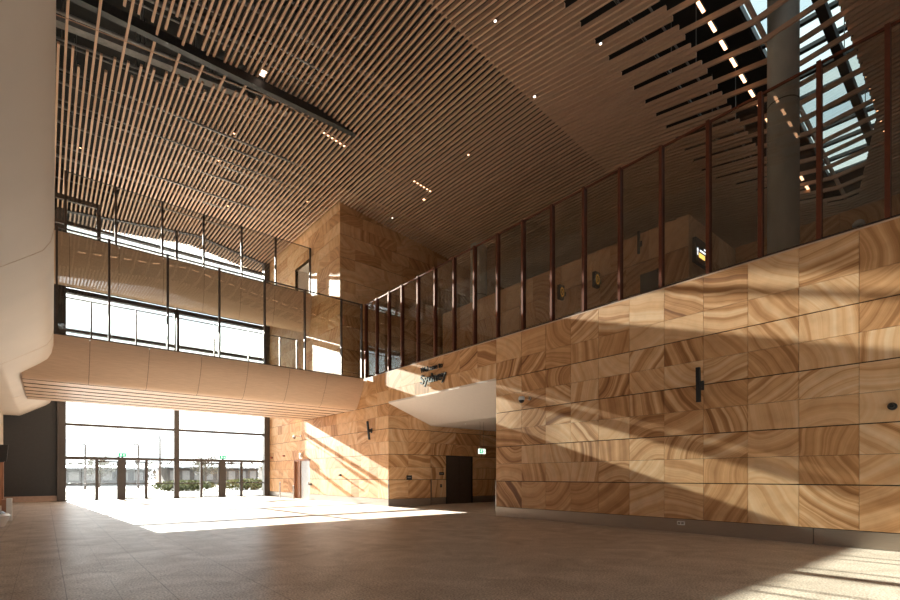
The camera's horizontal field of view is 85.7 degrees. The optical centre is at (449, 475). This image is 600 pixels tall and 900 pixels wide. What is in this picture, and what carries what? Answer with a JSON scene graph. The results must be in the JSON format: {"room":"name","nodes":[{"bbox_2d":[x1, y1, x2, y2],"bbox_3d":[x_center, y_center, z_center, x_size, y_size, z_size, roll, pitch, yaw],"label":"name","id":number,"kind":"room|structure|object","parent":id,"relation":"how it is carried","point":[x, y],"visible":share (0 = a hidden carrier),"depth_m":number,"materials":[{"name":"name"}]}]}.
{"room":"building lobby","nodes":[
{"label":"building lobby","id":0,"kind":"room"},
{"bbox_2d":[0,411,2,444],"bbox_3d":[-25.063,-0.970,25.256,2.500,4.940,3.100,0,0,-40],"label":"wall","id":1,"kind":"structure","parent":0,"point":[1,414],"depth_m":26.14,"materials":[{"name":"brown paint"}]},
{"bbox_2d":[0,0,55,415],"bbox_3d":[-9.516,-10.970,10.280,2.170,15.060,45.980,0,0,-40],"label":"wall","id":2,"kind":"structure","parent":0,"point":[27,27],"depth_m":7.11,"materials":[{"name":"white paint"}]},
{"bbox_2d":[1,212,54,398],"bbox_3d":[-10.734,-4.267,12.207,1.435,1.666,25.506,0,0,-40],"label":"trim","id":3,"kind":"structure","parent":2,"relation":"attached to","point":[54,212],"depth_m":9.29,"materials":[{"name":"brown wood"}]},
{"bbox_2d":[3,401,56,496],"bbox_3d":[-24.445,-1.700,27.986,2.750,6.400,0.300,0,0,-40],"label":"wall","id":4,"kind":"structure","parent":0,"point":[30,467],"depth_m":28.02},
{"bbox_2d":[4,496,56,501],"bbox_3d":[-24.179,1.335,27.980,2.350,0.330,0.050,0,0,-40],"label":"baseboard","id":5,"kind":"structure","parent":4,"relation":"attached to","point":[20,498],"depth_m":28.04,"materials":[{"name":"orange metal"}]},
{"bbox_2d":[54,163,269,500],"bbox_3d":[-21.029,-9.200,30.643,19.000,21.400,0.500,0,0,-40],"label":"window","id":6,"kind":"structure","parent":4,"relation":"in","point":[59,211],"depth_m":31.92,"materials":[{"name":"grey metal"}]},
{"bbox_2d":[98,461,117,499],"bbox_3d":[-21.398,0.270,30.336,1.040,2.420,0.060,0,0,-40],"label":"door","id":7,"kind":"structure","parent":6,"relation":"attached to","point":[98,461],"depth_m":30.31,"materials":[{"name":"grey metal"}]},
{"bbox_2d":[118,453,125,457],"bbox_3d":[-20.705,-1.300,30.646,0.420,0.300,0.082,0,0,-40],"label":"exit sign","id":8,"kind":"object","parent":6,"relation":"attached to","point":[121,455],"visible":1,"depth_m":30.62,"materials":[{"name":"green plastic"}]},
{"bbox_2d":[125,461,145,498],"bbox_3d":[-20.285,0.270,31.265,1.120,2.420,0.060,0,0,-40],"label":"door","id":9,"kind":"structure","parent":6,"relation":"attached to","point":[125,461],"depth_m":31.23,"materials":[{"name":"grey metal"}]},
{"bbox_2d":[202,463,218,496],"bbox_3d":[-16.850,0.270,34.134,1.110,2.420,0.060,0,0,-40],"label":"door","id":10,"kind":"structure","parent":6,"relation":"attached to","point":[202,463],"depth_m":34.14,"materials":[{"name":"grey metal"}]},
{"bbox_2d":[226,463,240,496],"bbox_3d":[-15.706,0.270,35.089,1.070,2.420,0.060,0,0,-40],"label":"door","id":11,"kind":"structure","parent":6,"relation":"attached to","point":[226,463],"depth_m":35.27,"materials":[{"name":"grey metal"}]},
{"bbox_2d":[55,192,100,240],"bbox_3d":[-19.497,-12.975,25.376,2.000,3.050,0.150,0,0,-40],"label":"window","id":12,"kind":"structure","parent":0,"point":[97,207],"depth_m":25.51,"materials":[{"name":"brown metal"}]},
{"bbox_2d":[66,479,261,499],"bbox_3d":[-72.140,1.690,133.194,380.000,0.320,223.050,0,0,-40],"label":"floor","id":13,"kind":"structure","parent":0,"point":[72,492],"depth_m":44.98,"materials":[{"name":"white concrete"}]},
{"bbox_2d":[79,444,86,488],"bbox_3d":[-42.295,-1.095,55.878,0.683,5.250,0.280,0,0,-40],"label":"street lamp","id":14,"kind":"object","parent":13,"relation":"on","point":[85,479],"visible":0.85,"depth_m":55.93,"materials":[{"name":"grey metal"}]},
{"bbox_2d":[81,460,116,486],"bbox_3d":[-46.959,-0.506,65.011,3.934,4.073,3.748,0,0,-40],"label":"tree","id":15,"kind":"object","parent":13,"relation":"on","point":[89,465],"visible":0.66,"depth_m":64.82,"materials":[{"name":"green plant"}]},
{"bbox_2d":[66,465,157,485],"bbox_3d":[-61.123,-0.210,80.217,20.000,3.480,14.500,0,0,-40],"label":"building","id":16,"kind":"object","parent":13,"relation":"on","point":[74,473],"visible":0.42,"depth_m":77.69,"materials":[{"name":"white metal"}]},
{"bbox_2d":[133,444,138,457],"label":"street lamp","id":17,"kind":"object","parent":13,"relation":"on","point":[133,444],"depth_m":59.28,"materials":[{"name":"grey metal"}]},
{"bbox_2d":[137,463,139,488],"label":"street lamp","id":18,"kind":"object","parent":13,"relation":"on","point":[138,478],"depth_m":59.25,"materials":[{"name":"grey metal"}]},
{"bbox_2d":[146,434,160,482],"bbox_3d":[-36.895,-1.795,60.387,1.633,6.650,0.280,0,0,-40],"label":"street lamp","id":19,"kind":"object","parent":13,"relation":"on","point":[146,434],"visible":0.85,"depth_m":60.73,"materials":[{"name":"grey metal"}]},
{"bbox_2d":[66,456,259,479],"bbox_3d":[-70.457,-0.965,136.901,316.946,10.271,17.723,0,0,-40],"label":"tree line","id":20,"kind":"object","parent":13,"relation":"on","point":[151,462],"visible":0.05,"depth_m":127.87,"materials":[{"name":"green plant"}]},
{"bbox_2d":[151,479,216,490],"bbox_3d":[-27.352,0.991,50.102,6.062,1.330,2.538,0,0,-40],"label":"planting bed","id":21,"kind":"object","parent":13,"relation":"on","point":[165,487],"visible":0.74,"depth_m":49.65,"materials":[{"name":"green plant"}]},
{"bbox_2d":[148,464,260,483],"bbox_3d":[-48.272,-0.410,96.811,19.000,3.880,13.500,0,0,-40],"label":"building","id":22,"kind":"object","parent":13,"relation":"on","point":[167,470],"visible":0.56,"depth_m":92.31,"materials":[{"name":"white metal"}]},
{"bbox_2d":[190,454,218,481],"bbox_3d":[-34.629,-0.806,68.799,4.294,4.672,4.365,0,0,-40],"label":"tree","id":23,"kind":"object","parent":13,"relation":"on","point":[205,466],"visible":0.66,"depth_m":68.53,"materials":[{"name":"green plant"}]},
{"bbox_2d":[217,478,261,489],"bbox_3d":[-22.424,0.919,54.229,6.885,1.499,2.543,0,0,-40],"label":"planting bed","id":24,"kind":"object","parent":13,"relation":"on","point":[253,486],"visible":0.61,"depth_m":53.50,"materials":[{"name":"green plant"}]},
{"bbox_2d":[252,464,261,479],"bbox_3d":[-32.414,-0.610,115.264,25.000,4.280,11.500,0,0,-40],"label":"building","id":25,"kind":"object","parent":13,"relation":"on","point":[259,469],"visible":0.02,"depth_m":111.42,"materials":[{"name":"white metal"}]},
{"bbox_2d":[69,213,261,271],"bbox_3d":[-18.258,-16.138,34.586,17.298,1.331,2.100,0,0,-40],"label":"ceiling","id":26,"kind":"structure","parent":0,"point":[123,224],"depth_m":33.94,"materials":[{"name":"brown wood"}]},
{"bbox_2d":[270,159,518,378],"bbox_3d":[-2.159,-12.200,39.249,21.000,14.600,12.180,0,0,-40],"label":"wall","id":27,"kind":"structure","parent":0,"point":[356,258],"depth_m":30.03,"materials":[{"name":"stone"}]},
{"bbox_2d":[54,230,311,332],"bbox_3d":[-16.080,-10.345,29.585,12.740,2.310,7.570,0,0,-40],"label":"walkway","id":28,"kind":"object","parent":27,"relation":"attached to","point":[135,275],"visible":0.91,"depth_m":25.96,"materials":[{"name":"brown wood"}]},
{"bbox_2d":[64,170,310,293],"bbox_3d":[-13.541,-12.975,26.864,12.250,2.950,0.100,0,0,-40],"label":"glass screen","id":29,"kind":"object","parent":28,"relation":"on","point":[65,171],"visible":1,"depth_m":26.55,"materials":[{"name":"clear glass"}]},
{"bbox_2d":[22,334,363,419],"bbox_3d":[-12.631,-4.365,24.752,13.639,1.570,8.810,0,0,-40],"label":"footbridge","id":30,"kind":"object","parent":27,"relation":"attached to","point":[77,370],"visible":1,"depth_m":21.43,"materials":[{"name":"beige paint"}]},
{"bbox_2d":[58,295,297,367],"bbox_3d":[-15.003,-7.105,28.380,12.520,3.990,0.120,0,0,-40],"label":"glass screen","id":31,"kind":"object","parent":30,"relation":"on","point":[91,302],"visible":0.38,"depth_m":27.80,"materials":[{"name":"clear glass"}]},
{"bbox_2d":[56,225,362,378],"bbox_3d":[-9.524,-7.135,21.725,12.640,3.970,0.140,0,0,-40],"label":"glass screen","id":32,"kind":"object","parent":30,"relation":"on","point":[57,226],"visible":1,"depth_m":21.21,"materials":[{"name":"clear glass"}]},
{"bbox_2d":[295,259,308,292],"bbox_3d":[-9.186,-12.700,32.476,1.470,2.600,2.430,0,0,-40],"label":"doorway","id":33,"kind":"structure","parent":27,"relation":"in","point":[303,273],"depth_m":33.15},
{"bbox_2d":[387,404,430,498],"bbox_3d":[-2.066,-1.050,24.610,2.376,5.100,0.180,0,0,-31],"label":"wall","id":34,"kind":"structure","parent":0,"point":[409,436],"depth_m":24.49,"materials":[{"name":"stone"}]},
{"bbox_2d":[406,475,411,479],"bbox_3d":[-2.058,0.080,24.485,0.300,0.220,0.038,0,0,-31],"label":"wall sign","id":35,"kind":"object","parent":34,"relation":"attached to","point":[408,477],"visible":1,"depth_m":24.46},
{"bbox_2d":[389,378,496,430],"bbox_3d":[2.800,-3.145,23.945,9.005,1.050,7.410,0,0,-40],"label":"ceiling","id":36,"kind":"structure","parent":0,"point":[468,406],"depth_m":22.07,"materials":[{"name":"white paint"}]},
{"bbox_2d":[478,422,484,453],"bbox_3d":[1.542,-1.845,23.428,0.420,1.550,0.082,0,0,-40],"label":"exit sign","id":37,"kind":"object","parent":36,"relation":"hanging from","point":[480,451],"visible":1,"depth_m":23.49,"materials":[{"name":"white plastic"}]},
{"bbox_2d":[0,496,899,599],"bbox_3d":[0.253,1.650,18.418,36.000,0.300,45.950,0,0,-40],"label":"floor","id":38,"kind":"structure","parent":0,"point":[245,547],"depth_m":9.04,"materials":[{"name":"tile"}]},
{"bbox_2d":[0,461,3,505],"bbox_3d":[-22.872,0.380,24.675,0.280,2.240,0.340,0,0,-40],"label":"pier","id":39,"kind":"object","parent":38,"relation":"on","point":[1,462],"visible":0.89,"depth_m":24.59,"materials":[{"name":"brown wood"}]},
{"bbox_2d":[0,510,10,526],"bbox_3d":[-14.162,1.190,13.449,2.940,0.580,2.240,0,0,-40],"label":"carousel","id":40,"kind":"object","parent":38,"relation":"on","point":[4,517],"visible":1,"depth_m":14.05,"materials":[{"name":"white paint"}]},
{"bbox_2d":[2,498,11,520],"bbox_3d":[-14.750,1.120,16.150,0.260,0.760,0.200,0,0,-40],"label":"post","id":41,"kind":"object","parent":38,"relation":"on","point":[6,503],"visible":0.77,"depth_m":16.10,"materials":[{"name":"white paint"}]},
{"bbox_2d":[279,482,280,497],"bbox_3d":[-11.582,0.943,33.060,0.187,1.115,0.187,0,0,-40],"label":"bollard","id":42,"kind":"object","parent":38,"relation":"on","point":[279,482],"visible":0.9,"depth_m":33.02,"materials":[{"name":"metal"}]},
{"bbox_2d":[430,426,496,497],"bbox_3d":[3.781,-1.050,24.686,6.950,5.100,7.650,0,0,-40],"label":"wall","id":43,"kind":"structure","parent":0,"point":[445,441],"depth_m":26.98,"materials":[{"name":"stone"}]},
{"bbox_2d":[389,496,495,505],"bbox_3d":[0.572,1.325,26.611,9.005,0.350,0.354,0,0,-39],"label":"baseboard","id":44,"kind":"structure","parent":43,"relation":"attached to","point":[420,501],"depth_m":25.00,"materials":[{"name":"metal"}]},
{"bbox_2d":[388,480,496,506],"bbox_3d":[0.257,0.850,21.822,2.392,1.300,7.460,0,0,-40],"label":"trim","id":45,"kind":"structure","parent":43,"relation":"attached to","point":[388,480],"depth_m":25.11,"materials":[{"name":"metal"}]},
{"bbox_2d":[446,456,472,503],"bbox_3d":[0.500,0.200,26.696,1.930,2.600,0.120,0,0,-40],"label":"door","id":46,"kind":"structure","parent":43,"relation":"in","point":[459,469],"depth_m":26.71,"materials":[{"name":"brown wood"}]},
{"bbox_2d":[55,0,899,288],"bbox_3d":[1.019,-11.488,20.621,40.000,15.976,48.350,0,0,-40],"label":"ceiling","id":47,"kind":"structure","parent":0,"point":[686,16],"depth_m":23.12,"materials":[{"name":"brown wood"}]},
{"bbox_2d":[55,164,272,240],"bbox_3d":[-17.098,-17.637,29.758,13.302,3.053,0.080,0,0,-40],"label":"pipe","id":48,"kind":"object","parent":47,"relation":"hanging from","point":[139,164],"visible":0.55,"depth_m":29.68,"materials":[{"name":"black metal"}]},
{"bbox_2d":[56,0,280,123],"bbox_3d":[-11.890,-17.626,20.557,9.508,2.658,0.090,0,0,-40],"label":"pipe","id":49,"kind":"object","parent":47,"relation":"hanging from","point":[57,37],"visible":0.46,"depth_m":19.79,"materials":[{"name":"black metal"}]},
{"bbox_2d":[56,154,288,228],"bbox_3d":[-15.944,-17.731,28.376,13.303,2.792,0.160,0,0,-40],"label":"pipe","id":50,"kind":"object","parent":47,"relation":"hanging from","point":[57,155],"visible":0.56,"depth_m":27.68,"materials":[{"name":"black metal"}]},
{"bbox_2d":[56,0,290,116],"bbox_3d":[-11.185,-17.501,19.713,9.518,2.864,0.350,0,0,-40],"label":"duct","id":51,"kind":"object","parent":47,"relation":"hanging from","point":[80,30],"visible":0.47,"depth_m":19.13,"materials":[{"name":"grey metal"}]},
{"bbox_2d":[56,0,294,109],"bbox_3d":[-10.736,-17.433,19.175,9.510,2.973,0.120,0,0,-40],"label":"pipe","id":52,"kind":"object","parent":47,"relation":"hanging from","point":[58,11],"visible":0.49,"depth_m":18.41,"materials":[{"name":"black metal"}]},
{"bbox_2d":[56,0,296,135],"bbox_3d":[-11.301,-17.378,20.398,10.204,3.152,0.060,0,0,-40],"label":"pipe","id":53,"kind":"object","parent":47,"relation":"hanging from","point":[65,0],"visible":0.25,"depth_m":19.57,"materials":[{"name":"black metal"}]},
{"bbox_2d":[56,105,298,223],"bbox_3d":[-14.854,-17.562,27.071,13.302,3.063,0.100,0,0,-40],"label":"ceiling slat","id":54,"kind":"object","parent":47,"relation":"hanging from","point":[57,144],"visible":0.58,"depth_m":26.75,"materials":[{"name":"black metal"}]},
{"bbox_2d":[57,91,308,209],"bbox_3d":[-13.803,-17.619,25.734,13.202,2.866,0.120,0,0,-40],"label":"ceiling slat","id":55,"kind":"object","parent":47,"relation":"hanging from","point":[58,121],"visible":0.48,"depth_m":24.80,"materials":[{"name":"black metal"}]},
{"bbox_2d":[58,104,317,201],"bbox_3d":[-13.059,-17.646,24.922,13.303,2.783,0.140,0,0,-40],"label":"pipe","id":56,"kind":"object","parent":47,"relation":"hanging from","point":[59,105],"visible":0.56,"depth_m":24.22,"materials":[{"name":"black metal"}]},
{"bbox_2d":[55,89,325,198],"bbox_3d":[-12.354,-17.466,24.078,13.301,3.098,0.070,0,0,-40],"label":"ceiling slat","id":57,"kind":"object","parent":47,"relation":"hanging from","point":[74,89],"visible":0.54,"depth_m":23.83,"materials":[{"name":"black metal"}]},
{"bbox_2d":[59,38,328,186],"bbox_3d":[-11.880,-17.564,23.431,13.202,2.856,0.100,0,0,-40],"label":"ceiling slat","id":58,"kind":"object","parent":47,"relation":"hanging from","point":[60,82],"visible":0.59,"depth_m":22.86,"materials":[{"name":"black metal"}]},
{"bbox_2d":[59,21,339,181],"bbox_3d":[-11.072,-17.444,22.543,13.302,3.063,0.100,0,0,-40],"label":"pipe","id":59,"kind":"object","parent":47,"relation":"hanging from","point":[60,68],"visible":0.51,"depth_m":22.43,"materials":[{"name":"black metal"}]},
{"bbox_2d":[70,0,387,150],"bbox_3d":[-8.304,-17.281,19.383,13.506,3.248,0.260,0,0,-40],"label":"duct","id":60,"kind":"object","parent":47,"relation":"hanging from","point":[108,11],"visible":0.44,"depth_m":18.71,"materials":[{"name":"metal"}]},
{"bbox_2d":[128,0,329,93],"bbox_3d":[-8.993,-17.279,17.634,10.205,3.207,0.070,0,0,-40],"label":"pipe","id":61,"kind":"object","parent":47,"relation":"hanging from","point":[137,3],"visible":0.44,"depth_m":18.28,"materials":[{"name":"black metal"}]},
{"bbox_2d":[146,0,327,86],"bbox_3d":[-9.314,-17.637,18.018,10.213,2.511,0.180,0,0,-40],"label":"pipe","id":62,"kind":"object","parent":47,"relation":"hanging from","point":[167,7],"visible":0.39,"depth_m":18.59,"materials":[{"name":"black metal"}]},
{"bbox_2d":[258,67,267,77],"bbox_3d":[-7.501,-16.219,19.467,0.280,0.130,0.400,0,0,-40],"label":"light","id":63,"kind":"object","parent":47,"relation":"attached to","point":[263,72],"visible":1,"depth_m":19.43,"materials":[{"name":"beige plastic"}]},
{"bbox_2d":[167,0,404,133],"bbox_3d":[-7.385,-17.255,18.456,13.734,2.926,0.100,0,0,-40],"label":"roof truss","id":64,"kind":"object","parent":47,"relation":"hanging from","point":[168,1],"visible":0.34,"depth_m":19.82,"materials":[{"name":"metal"}]},
{"bbox_2d":[191,0,408,119],"bbox_3d":[-7.086,-17.479,17.924,13.502,2.777,0.100,0,0,-40],"label":"pipe","id":65,"kind":"object","parent":47,"relation":"hanging from","point":[199,3],"visible":0.49,"depth_m":19.00,"materials":[{"name":"black metal"}]},
{"bbox_2d":[287,0,367,44],"bbox_3d":[-7.070,-17.291,15.332,10.206,3.062,0.080,0,0,-40],"label":"pipe","id":66,"kind":"object","parent":47,"relation":"hanging from","point":[293,2],"visible":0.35,"depth_m":17.64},
{"bbox_2d":[238,0,419,105],"bbox_3d":[-6.509,-17.501,17.234,13.502,2.696,0.140,0,0,-40],"label":"pipe","id":67,"kind":"object","parent":47,"relation":"hanging from","point":[239,1],"visible":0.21,"depth_m":18.54,"materials":[{"name":"black metal"}]},
{"bbox_2d":[56,0,847,242],"bbox_3d":[3.921,-14.054,20.423,33.800,4.591,15.655,0,0,-40],"label":"trim","id":68,"kind":"structure","parent":47,"relation":"attached to","point":[748,5],"depth_m":18.29,"materials":[{"name":"black metal"}]},
{"bbox_2d":[55,0,875,270],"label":"skylight","id":69,"kind":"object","parent":47,"relation":"attached to","point":[810,21],"depth_m":20.88,"materials":[{"name":"glass"}]},
{"bbox_2d":[613,0,756,190],"bbox_3d":[9.647,-15.785,19.260,14.512,4.019,0.100,0,0,-40],"label":"pipe","id":70,"kind":"object","parent":47,"relation":"hanging from","point":[613,0],"visible":0.07,"depth_m":18.08,"materials":[{"name":"black metal"}]},
{"bbox_2d":[695,0,705,12],"bbox_3d":[7.529,-14.110,14.560,0.465,0.142,0.120,0,0,-40],"label":"strip light","id":71,"kind":"object","parent":47,"relation":"attached to","point":[699,3],"visible":0.92,"depth_m":14.54,"materials":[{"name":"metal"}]},
{"bbox_2d":[648,5,766,177],"bbox_3d":[10.224,-15.498,18.569,14.508,4.557,0.070,0,0,-40],"label":"pipe","id":72,"kind":"object","parent":47,"relation":"hanging from","point":[649,8],"visible":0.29,"depth_m":17.51,"materials":[{"name":"black metal"}]},
{"bbox_2d":[708,20,717,32],"bbox_3d":[8.166,-14.010,15.092,0.465,0.142,0.120,0,0,-40],"label":"strip light","id":73,"kind":"object","parent":47,"relation":"attached to","point":[711,24],"visible":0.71,"depth_m":15.08,"materials":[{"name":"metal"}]},
{"bbox_2d":[719,39,727,50],"bbox_3d":[8.803,-13.911,15.624,0.465,0.142,0.120,0,0,-40],"label":"strip light","id":74,"kind":"object","parent":47,"relation":"attached to","point":[723,44],"visible":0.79,"depth_m":15.62,"materials":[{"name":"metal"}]},
{"bbox_2d":[729,57,737,67],"bbox_3d":[9.440,-13.811,16.156,0.465,0.142,0.120,0,0,-40],"label":"strip light","id":75,"kind":"object","parent":47,"relation":"attached to","point":[733,61],"visible":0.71,"depth_m":16.14,"materials":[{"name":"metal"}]},
{"bbox_2d":[739,74,746,82],"bbox_3d":[10.077,-13.711,16.688,0.465,0.142,0.120,0,0,-40],"label":"strip light","id":76,"kind":"object","parent":47,"relation":"attached to","point":[743,78],"visible":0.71,"depth_m":16.68,"materials":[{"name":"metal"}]},
{"bbox_2d":[748,89,755,96],"bbox_3d":[10.714,-13.612,17.220,0.465,0.142,0.120,0,0,-40],"label":"strip light","id":77,"kind":"object","parent":47,"relation":"attached to","point":[751,92],"visible":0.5,"depth_m":17.20,"materials":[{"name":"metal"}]},
{"bbox_2d":[811,0,872,145],"bbox_3d":[15.154,-15.213,18.126,13.536,4.058,0.250,0,0,-40],"label":"duct","id":78,"kind":"object","parent":47,"relation":"hanging from","point":[823,12],"visible":0.46,"depth_m":16.93,"materials":[{"name":"metal"}]},
{"bbox_2d":[270,218,899,533],"bbox_3d":[0.930,-1.823,19.348,0.230,6.646,46.691,0,0,-40],"label":"wall","id":79,"kind":"structure","parent":0,"point":[797,351],"depth_m":12.49,"materials":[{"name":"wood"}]},
{"bbox_2d":[294,459,309,498],"bbox_3d":[-9.738,0.210,32.014,0.190,2.580,2.470,0,0,-40],"label":"trim","id":80,"kind":"structure","parent":79,"relation":"attached to","point":[297,463],"depth_m":32.78,"materials":[{"name":"brown wood"}]},
{"bbox_2d":[301,461,309,498],"bbox_3d":[-9.443,0.265,31.602,0.145,2.470,1.460,0,0,-40],"label":"door","id":81,"kind":"structure","parent":79,"relation":"in","point":[305,465],"depth_m":31.58,"materials":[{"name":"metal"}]},
{"bbox_2d":[270,491,387,505],"bbox_3d":[-8.349,1.325,30.288,0.050,0.350,16.600,0,0,-40],"label":"baseboard","id":82,"kind":"structure","parent":79,"relation":"attached to","point":[357,500],"depth_m":27.57,"materials":[{"name":"metal"}]},
{"bbox_2d":[366,421,371,439],"bbox_3d":[-4.175,-2.350,25.046,0.298,0.958,0.120,0,0,-40],"label":"wall speaker","id":83,"kind":"object","parent":79,"relation":"attached to","point":[367,422],"visible":1,"depth_m":24.98,"materials":[{"name":"metal"}]},
{"bbox_2d":[420,364,446,386],"bbox_3d":[-0.740,-4.408,21.074,0.070,0.891,1.800,0,0,-40],"label":"welcome sign","id":84,"kind":"object","parent":79,"relation":"attached to","point":[434,378],"visible":1,"depth_m":21.09,"materials":[{"name":"black metal"}]},
{"bbox_2d":[518,396,531,402],"bbox_3d":[2.583,-2.638,16.748,0.560,0.265,0.224,0,0,-40],"label":"security camera","id":85,"kind":"object","parent":79,"relation":"attached to","point":[521,399],"visible":1,"depth_m":16.59,"materials":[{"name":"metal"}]},
{"bbox_2d":[365,216,899,378],"bbox_3d":[4.822,-5.138,14.709,0.262,0.035,34.400,0,0,-40],"label":"trim","id":86,"kind":"structure","parent":79,"relation":"on","point":[897,216],"depth_m":12.70,"materials":[{"name":"brown metal"}]},
{"bbox_2d":[364,19,899,377],"bbox_3d":[3.807,-7.130,15.848,0.170,3.940,25.835,0,0,-40],"label":"glass railing","id":87,"kind":"object","parent":86,"relation":"on","point":[887,29],"visible":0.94,"depth_m":14.28,"materials":[{"name":"clear glass"}]},
{"bbox_2d":[677,521,684,524],"bbox_3d":[6.135,1.250,12.888,0.019,0.100,0.200,0,0,-40],"label":"power outlet","id":88,"kind":"object","parent":79,"relation":"attached to","point":[678,522],"visible":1,"depth_m":12.88,"materials":[{"name":"white paint"}]},
{"bbox_2d":[496,507,899,551],"bbox_3d":[8.742,1.325,9.821,0.050,0.350,21.870,0,0,-40],"label":"baseboard","id":89,"kind":"structure","parent":79,"relation":"attached to","point":[831,537],"depth_m":12.00,"materials":[{"name":"wood"}]},
{"bbox_2d":[695,367,703,401],"bbox_3d":[6.392,-2.330,12.425,0.256,0.882,0.120,0,0,-40],"label":"wall speaker","id":90,"kind":"object","parent":79,"relation":"attached to","point":[699,384],"visible":1,"depth_m":12.35,"materials":[{"name":"metal"}]},
{"bbox_2d":[887,402,897,409],"bbox_3d":[8.782,-1.390,9.639,0.158,0.148,0.150,0,0,-40],"label":"fire alarm sounder","id":91,"kind":"object","parent":79,"relation":"attached to","point":[891,406],"visible":1,"depth_m":9.62,"materials":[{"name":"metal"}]},
{"bbox_2d":[443,194,899,353],"bbox_3d":[14.533,-7.910,24.721,13.000,5.920,31.320,0,0,-40],"label":"wall","id":92,"kind":"structure","parent":0,"point":[679,233],"depth_m":22.90,"materials":[{"name":"stone"}]},
{"bbox_2d":[470,238,486,302],"bbox_3d":[1.838,-12.940,31.108,1.072,4.120,1.072,0,0,-40],"label":"concrete column","id":93,"kind":"structure","parent":92,"relation":"on","point":[482,249],"depth_m":30.66,"materials":[{"name":"concrete"}]},
{"bbox_2d":[557,284,565,300],"bbox_3d":[5.699,-9.320,24.690,0.560,0.720,0.184,0,0,-40],"label":"sign","id":94,"kind":"object","parent":92,"relation":"attached to","point":[560,288],"visible":1,"depth_m":24.52,"materials":[{"name":"metal"}]},
{"bbox_2d":[592,271,600,288],"bbox_3d":[7.013,-9.320,23.116,0.560,0.720,0.184,0,0,-40],"label":"sign","id":95,"kind":"object","parent":92,"relation":"attached to","point":[596,281],"visible":1,"depth_m":22.98,"materials":[{"name":"metal"}]},
{"bbox_2d":[637,231,641,253],"bbox_3d":[8.462,-10.400,21.657,0.243,1.000,0.120,0,0,-40],"label":"wall speaker","id":96,"kind":"object","parent":92,"relation":"attached to","point":[639,243],"visible":1,"depth_m":21.56,"materials":[{"name":"metal"}]},
{"bbox_2d":[640,268,658,292],"bbox_3d":[8.789,-8.360,21.396,0.080,1.320,0.820,0,0,-40],"label":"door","id":97,"kind":"structure","parent":92,"relation":"in","point":[649,280],"depth_m":21.36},
{"bbox_2d":[692,236,705,269],"bbox_3d":[10.740,-9.435,20.658,1.530,1.030,0.175,0,0,-40],"label":"screen","id":98,"kind":"object","parent":92,"relation":"attached to","point":[698,246],"visible":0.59,"depth_m":20.33,"materials":[{"name":"black"}]},
{"bbox_3d":[-11.426,-3.575,8.698,2.810,0.250,46.000,0,0,-40],"label":"ceiling","id":99,"kind":"structure","parent":0,"visible":0},
{"bbox_2d":[0,445,7,460],"bbox_3d":[-22.789,-2.090,24.388,0.879,2.700,0.348,0,0,-40],"label":"display screen","id":100,"kind":"object","parent":99,"relation":"hanging from","point":[3,448],"visible":1,"depth_m":24.50,"materials":[{"name":"metal"}]},
{"bbox_3d":[12.800,-4.650,21.515,20.770,0.600,34.620,0,0,-40],"label":"floor","id":101,"kind":"structure","parent":0,"visible":0},
{"bbox_2d":[767,0,799,253],"bbox_3d":[10.349,-10.875,15.065,0.852,11.850,0.852,0,0,-40],"label":"concrete column","id":102,"kind":"structure","parent":101,"relation":"on","point":[783,50],"depth_m":14.74,"materials":[{"name":"concrete"}]},
{"bbox_2d":[852,219,864,227],"bbox_3d":[9.815,-5.548,11.649,0.250,1.195,0.250,0,0,-40],"label":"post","id":103,"kind":"object","parent":101,"relation":"on","point":[859,222],"visible":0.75,"depth_m":11.58,"materials":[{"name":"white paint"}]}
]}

